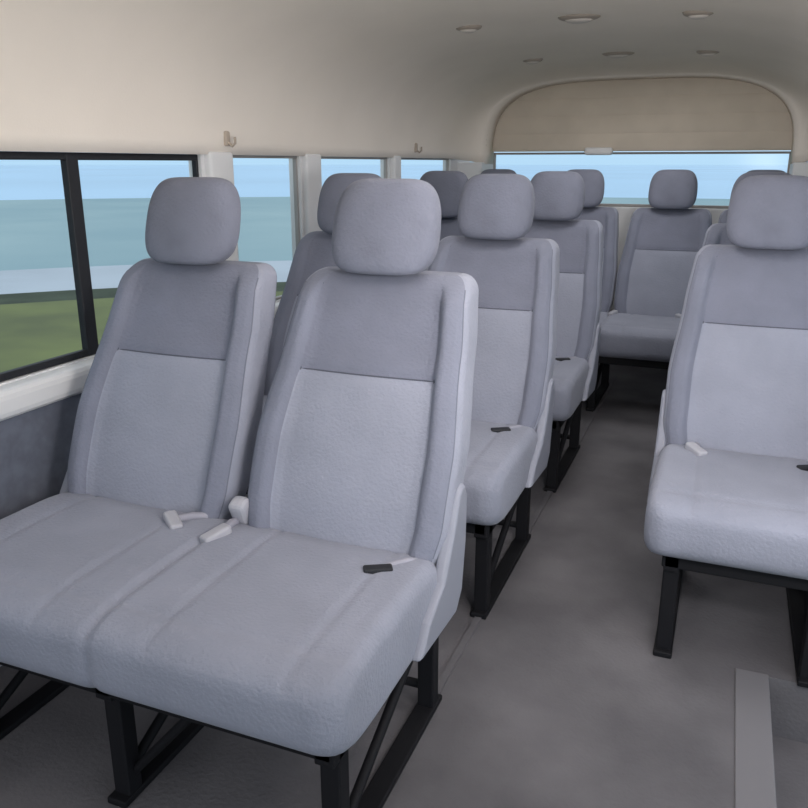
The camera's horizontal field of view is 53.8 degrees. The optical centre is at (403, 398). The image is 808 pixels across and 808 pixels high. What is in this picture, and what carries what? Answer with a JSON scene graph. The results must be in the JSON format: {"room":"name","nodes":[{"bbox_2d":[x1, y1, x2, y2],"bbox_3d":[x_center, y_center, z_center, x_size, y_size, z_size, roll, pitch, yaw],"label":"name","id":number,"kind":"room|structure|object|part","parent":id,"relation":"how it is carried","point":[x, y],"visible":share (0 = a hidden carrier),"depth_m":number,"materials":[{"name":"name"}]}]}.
{"room":"vehicle interior","nodes":[
{"label":"vehicle interior","id":0,"kind":"room"},
{"bbox_2d":[0,154,469,666],"bbox_3d":[-0.682,-0.211,2.861,0.050,1.312,5.900,6,18,21],"label":"wall","id":1,"kind":"structure","parent":0,"point":[201,162],"depth_m":3.28,"materials":[{"name":"white plastic"}]},
{"bbox_2d":[0,393,81,519],"bbox_3d":[-0.703,0.125,2.801,0.035,0.620,5.600,6,18,21],"label":"wall panel","id":2,"kind":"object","parent":1,"relation":"attached to","point":[35,444],"depth_m":2.08,"materials":[{"name":"fabric"}]},
{"bbox_2d":[0,151,198,381],"bbox_3d":[-1.121,-0.239,1.694,0.024,0.557,2.310,6,18,21],"label":"frame","id":3,"kind":"object","parent":1,"relation":"attached to","point":[70,174],"visible":0.64,"depth_m":2.20,"materials":[{"name":"black metal"}]},
{"bbox_2d":[0,301,279,420],"bbox_3d":[-0.708,-0.204,2.706,0.095,0.075,5.600,6,18,21],"label":"trim","id":4,"kind":"structure","parent":1,"relation":"attached to","point":[25,395],"depth_m":2.06,"materials":[{"name":"white plastic"}]},
{"bbox_2d":[204,151,238,260],"bbox_3d":[-0.633,-0.566,2.792,0.035,0.572,0.140,6,18,21],"label":"trim","id":5,"kind":"structure","parent":1,"relation":"attached to","point":[217,164],"depth_m":2.71,"materials":[{"name":"white plastic"}]},
{"bbox_2d":[233,155,299,299],"bbox_3d":[-0.534,-0.655,3.101,0.020,0.557,0.490,6,18,21],"label":"frame","id":6,"kind":"object","parent":1,"relation":"attached to","point":[295,174],"visible":0.27,"depth_m":3.26,"materials":[{"name":"grey plastic"}]},
{"bbox_2d":[302,154,321,234],"bbox_3d":[-0.386,-0.741,3.385,0.035,0.572,0.130,6,18,21],"label":"trim","id":7,"kind":"structure","parent":1,"relation":"attached to","point":[311,163],"depth_m":3.32,"materials":[{"name":"white plastic"}]},
{"bbox_2d":[321,156,386,177],"bbox_3d":[-0.237,-0.866,3.813,0.020,0.557,0.770,6,18,21],"label":"frame","id":8,"kind":"object","parent":1,"relation":"attached to","point":[322,157],"visible":0.27,"depth_m":3.85,"materials":[{"name":"grey"}]},
{"bbox_2d":[391,156,400,178],"bbox_3d":[-0.044,-0.983,4.204,0.035,0.572,0.090,6,18,21],"label":"trim","id":9,"kind":"structure","parent":1,"relation":"attached to","point":[396,161],"depth_m":4.11,"materials":[{"name":"white plastic"}]},
{"bbox_2d":[401,158,448,170],"bbox_3d":[0.112,-1.113,4.650,0.020,0.557,0.850,6,18,21],"label":"frame","id":10,"kind":"object","parent":1,"relation":"attached to","point":[447,160],"visible":0.13,"depth_m":4.68,"materials":[{"name":"grey"}]},
{"bbox_2d":[0,363,807,807],"bbox_3d":[0.333,0.642,2.713,2.180,0.240,5.940,6,18,21],"label":"floor","id":11,"kind":"structure","parent":0,"point":[561,697],"depth_m":1.96,"materials":[{"name":"carpet"}]},
{"bbox_2d":[0,177,478,807],"bbox_3d":[-0.421,0.154,1.770,1.062,1.230,0.868,6,18,21],"label":"passenger seat","id":12,"kind":"object","parent":11,"relation":"on","point":[286,614],"visible":1,"depth_m":1.77,"materials":[{"name":"fabric"}]},
{"bbox_3d":[-0.583,-0.026,2.049,0.504,0.618,0.398,6,18,21],"label":"backrest","id":13,"kind":"part","parent":12,"relation":"part of","materials":[{"name":"fabric"}]},
{"bbox_2d":[0,492,436,756],"bbox_3d":[-0.484,0.419,1.684,1.028,0.176,0.528,6,18,21],"label":"seat cushion","id":14,"kind":"object","parent":12,"relation":"on","point":[292,633],"depth_m":1.50,"materials":[{"name":"fabric"}]},
{"bbox_3d":[-0.446,0.605,1.824,0.937,0.335,0.570,6,18,21],"label":"seat frame","id":15,"kind":"part","parent":12,"relation":"part of","materials":[{"name":"black metal"}]},
{"bbox_3d":[-0.084,0.030,1.857,0.504,0.618,0.398,6,18,21],"label":"backrest","id":16,"kind":"part","parent":12,"relation":"part of","materials":[{"name":"fabric"}]},
{"bbox_2d":[246,173,559,619],"bbox_3d":[-0.068,-0.096,2.616,1.062,1.230,0.868,6,18,21],"label":"passenger seat","id":17,"kind":"object","parent":11,"relation":"on","point":[516,277],"visible":0.39,"depth_m":2.61,"materials":[{"name":"fabric"}]},
{"bbox_3d":[-0.230,-0.276,2.894,0.504,0.618,0.398,6,18,21],"label":"backrest","id":18,"kind":"part","parent":17,"relation":"part of","materials":[{"name":"fabric"}]},
{"bbox_3d":[-0.093,0.355,2.670,0.937,0.335,0.570,6,18,21],"label":"seat frame","id":19,"kind":"part","parent":17,"relation":"part of","materials":[{"name":"black metal"}]},
{"bbox_2d":[261,395,537,524],"bbox_3d":[-0.131,0.169,2.530,1.028,0.176,0.528,6,18,21],"label":"seat cushion","id":20,"kind":"object","parent":17,"relation":"on","point":[502,460],"depth_m":2.28,"materials":[{"name":"fabric"}]},
{"bbox_3d":[0.269,-0.220,2.703,0.504,0.618,0.398,6,18,21],"label":"backrest","id":21,"kind":"part","parent":17,"relation":"part of","materials":[{"name":"fabric"}]},
{"bbox_2d":[420,171,602,492],"bbox_3d":[0.302,-0.358,3.502,1.062,1.230,0.868,6,18,21],"label":"passenger seat","id":22,"kind":"object","parent":11,"relation":"on","point":[559,195],"visible":0.29,"depth_m":3.50,"materials":[{"name":"fabric"}]},
{"bbox_3d":[0.140,-0.538,3.780,0.504,0.618,0.398,6,18,21],"label":"backrest","id":23,"kind":"part","parent":22,"relation":"part of","materials":[{"name":"fabric"}]},
{"bbox_3d":[0.639,-0.481,3.589,0.504,0.618,0.398,6,18,21],"label":"backrest","id":24,"kind":"part","parent":22,"relation":"part of","materials":[{"name":"fabric"}]},
{"bbox_3d":[0.276,0.093,3.555,0.937,0.335,0.570,6,18,21],"label":"seat frame","id":25,"kind":"part","parent":22,"relation":"part of","materials":[{"name":"black metal"}]},
{"bbox_2d":[552,356,588,420],"bbox_3d":[0.239,-0.092,3.415,1.028,0.176,0.528,6,18,21],"label":"seat cushion","id":26,"kind":"object","parent":22,"relation":"on","point":[570,376],"depth_m":3.13,"materials":[{"name":"fabric"}]},
{"bbox_2d":[438,376,616,693],"bbox_3d":[0.451,0.467,2.870,0.020,0.006,4.600,6,18,21],"label":"rail","id":27,"kind":"object","parent":11,"relation":"on","point":[450,666],"visible":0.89,"depth_m":2.26,"materials":[{"name":"metal"}]},
{"bbox_2d":[481,169,783,411],"bbox_3d":[1.122,-0.617,4.380,2.007,1.230,0.868,6,18,21],"label":"seat","id":28,"kind":"object","parent":11,"relation":"on","point":[663,241],"visible":0.32,"depth_m":4.41,"materials":[{"name":"fabric"}]},
{"bbox_3d":[0.992,-0.794,4.646,0.504,0.618,0.398,6,18,21],"label":"backrest","id":29,"kind":"part","parent":28,"relation":"part of","materials":[{"name":"fabric"}]},
{"bbox_3d":[1.096,-0.167,4.434,1.882,0.335,0.570,6,18,21],"label":"seat frame","id":30,"kind":"part","parent":28,"relation":"part of","materials":[{"name":"black metal"}]},
{"bbox_2d":[599,312,679,361],"bbox_3d":[1.058,-0.352,4.294,1.973,0.176,0.528,6,18,21],"label":"seat cushion","id":31,"kind":"object","parent":28,"relation":"on","point":[625,336],"depth_m":4.03,"materials":[{"name":"fabric"}]},
{"bbox_3d":[1.464,-0.741,4.465,0.504,0.618,0.398,6,18,21],"label":"backrest","id":32,"kind":"part","parent":28,"relation":"part of","materials":[{"name":"fabric"}]},
{"bbox_3d":[1.898,-0.691,4.299,0.504,0.618,0.398,6,18,21],"label":"backrest","id":33,"kind":"part","parent":28,"relation":"part of","materials":[{"name":"fabric"}]},
{"bbox_2d":[644,175,807,687],"bbox_3d":[0.980,0.023,2.213,0.524,1.230,0.868,6,18,21],"label":"passenger seat","id":34,"kind":"object","parent":11,"relation":"on","point":[727,497],"visible":1,"depth_m":2.31,"materials":[{"name":"fabric"}]},
{"bbox_2d":[644,444,807,579],"bbox_3d":[0.917,0.288,2.127,0.490,0.176,0.528,6,18,21],"label":"seat cushion","id":35,"kind":"object","parent":34,"relation":"on","point":[741,509],"depth_m":1.97,"materials":[{"name":"fabric"}]},
{"bbox_3d":[0.955,0.473,2.267,0.399,0.335,0.570,6,18,21],"label":"seat frame","id":36,"kind":"part","parent":34,"relation":"part of","materials":[{"name":"black metal"}]},
{"bbox_3d":[1.068,-0.129,2.396,0.504,0.618,0.398,6,18,21],"label":"backrest","id":37,"kind":"part","parent":34,"relation":"part of","materials":[{"name":"fabric"}]},
{"bbox_2d":[702,172,790,246],"bbox_3d":[1.350,-0.239,3.099,0.524,1.230,0.868,6,18,21],"label":"passenger seat","id":38,"kind":"object","parent":11,"relation":"on","point":[716,233],"visible":0.09,"depth_m":3.32,"materials":[{"name":"fabric"}]},
{"bbox_3d":[1.438,-0.391,3.282,0.504,0.618,0.398,6,18,21],"label":"backrest","id":39,"kind":"part","parent":38,"relation":"part of","materials":[{"name":"fabric"}]},
{"bbox_2d":[735,668,776,807],"bbox_3d":[0.420,1.061,0.916,0.080,0.034,2.585,6,18,21],"label":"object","id":40,"kind":"structure","parent":11,"relation":"on","point":[754,758],"depth_m":1.81,"materials":[{"name":"grey"}]},
{"bbox_2d":[0,0,807,163],"bbox_3d":[0.316,-0.944,2.229,2.130,0.555,5.900,6,18,21],"label":"ceiling","id":41,"kind":"structure","parent":0,"point":[332,78],"depth_m":2.83,"materials":[{"name":"beige"}]},
{"bbox_2d":[224,131,236,147],"bbox_3d":[-0.598,-0.888,2.728,0.054,0.055,0.028,6,18,21],"label":"hook","id":42,"kind":"object","parent":41,"relation":"attached to","point":[226,133],"visible":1,"depth_m":2.72,"materials":[{"name":"beige plastic"}]},
{"bbox_2d":[414,143,421,152],"bbox_3d":[0.075,-1.364,4.339,0.054,0.055,0.028,6,18,21],"label":"hook","id":43,"kind":"object","parent":41,"relation":"attached to","point":[416,144],"visible":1,"depth_m":4.33,"materials":[{"name":"beige plastic"}]},
{"bbox_2d":[456,25,481,32],"bbox_3d":[0.251,-1.444,3.119,0.110,0.024,0.088,6,18,21],"label":"ceiling lamp","id":44,"kind":"object","parent":41,"relation":"attached to","point":[468,28],"depth_m":3.09,"materials":[{"name":"white plastic"}]},
{"bbox_2d":[523,58,542,63],"bbox_3d":[0.660,-1.733,4.098,0.110,0.024,0.088,6,18,21],"label":"ceiling lamp","id":45,"kind":"object","parent":41,"relation":"attached to","point":[536,60],"depth_m":4.07,"materials":[{"name":"white plastic"}]},
{"bbox_2d":[558,14,600,23],"bbox_3d":[0.650,-1.409,2.962,0.160,0.024,0.128,6,18,21],"label":"ceiling lamp","id":46,"kind":"object","parent":41,"relation":"attached to","point":[573,18],"depth_m":2.93,"materials":[{"name":"white plastic"}]},
{"bbox_2d":[602,52,634,57],"bbox_3d":[1.059,-1.699,3.942,0.160,0.024,0.128,6,18,21],"label":"ceiling lamp","id":47,"kind":"object","parent":41,"relation":"attached to","point":[610,54],"depth_m":3.91,"materials":[{"name":"white plastic"}]},
{"bbox_2d":[682,10,713,19],"bbox_3d":[1.040,-1.354,2.816,0.110,0.024,0.088,6,18,21],"label":"ceiling lamp","id":48,"kind":"object","parent":41,"relation":"attached to","point":[693,14],"depth_m":2.80,"materials":[{"name":"white plastic"}]},
{"bbox_2d":[696,50,718,56],"bbox_3d":[1.449,-1.643,3.795,0.110,0.024,0.088,6,18,21],"label":"ceiling lamp","id":49,"kind":"object","parent":41,"relation":"attached to","point":[706,53],"depth_m":3.77,"materials":[{"name":"white plastic"}]},
{"bbox_2d":[457,162,807,310],"bbox_3d":[1.375,-1.082,4.947,2.160,1.800,0.320,6,18,21],"label":"wall","id":50,"kind":"structure","parent":0,"point":[470,169],"depth_m":5.04,"materials":[{"name":"white plastic"}]},
{"bbox_2d":[493,151,790,208],"bbox_3d":[1.423,-1.370,4.987,1.800,0.330,0.030,6,18,21],"label":"frame","id":51,"kind":"object","parent":50,"relation":"attached to","point":[750,152],"visible":0.34,"depth_m":4.90,"materials":[{"name":"grey"}]},
{"bbox_2d":[493,78,791,151],"bbox_3d":[1.406,-1.722,4.838,1.839,0.420,0.019,6,18,21],"label":"panel","id":52,"kind":"object","parent":50,"relation":"attached to","point":[668,114],"visible":0.94,"depth_m":4.81,"materials":[{"name":"beige plastic"}]},
{"bbox_2d":[584,147,612,154],"bbox_3d":[1.204,-1.531,4.931,0.170,0.045,0.060,6,18,21],"label":"lamp","id":53,"kind":"object","parent":52,"relation":"attached to","point":[589,150],"visible":1,"depth_m":4.91,"materials":[{"name":"white plastic"}]},
{"label":"outside","id":54,"kind":"structure","parent":0,"visible":0},
{"bbox_2d":[0,291,282,372],"bbox_3d":[0.000,1.788,0.528,24.400,0.001,24.400,6,18,21],"label":"ground","id":55,"kind":"structure","parent":54,"point":[34,332],"depth_m":9.31,"materials":[{"name":"green plant"}]},
{"bbox_2d":[0,282,285,304],"bbox_3d":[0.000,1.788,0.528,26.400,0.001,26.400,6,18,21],"label":"hedge","id":56,"kind":"object","parent":55,"relation":"on","point":[31,297],"visible":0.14,"depth_m":11.70,"materials":[{"name":"green plant"}]},
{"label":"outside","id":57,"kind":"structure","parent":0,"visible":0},
{"bbox_2d":[0,165,787,199],"bbox_3d":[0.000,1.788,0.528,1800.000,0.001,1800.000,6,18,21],"label":"sky","id":58,"kind":"structure","parent":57,"point":[17,182],"depth_m":108.18,"materials":[{"name":"blue"}]},
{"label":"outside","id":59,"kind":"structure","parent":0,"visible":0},
{"bbox_2d":[0,197,729,270],"bbox_3d":[0.000,1.788,0.528,96.000,0.001,96.000,6,18,21],"label":"sea","id":60,"kind":"structure","parent":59,"point":[34,234],"depth_m":22.67,"materials":[{"name":"teal liquid"}]},
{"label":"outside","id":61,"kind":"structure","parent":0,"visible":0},
{"bbox_2d":[0,261,291,293],"bbox_3d":[0.000,1.788,0.528,32.400,0.001,32.400,6,18,21],"label":"road","id":62,"kind":"structure","parent":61,"point":[48,279],"depth_m":13.55,"materials":[{"name":"grey asphalt"}]}
]}

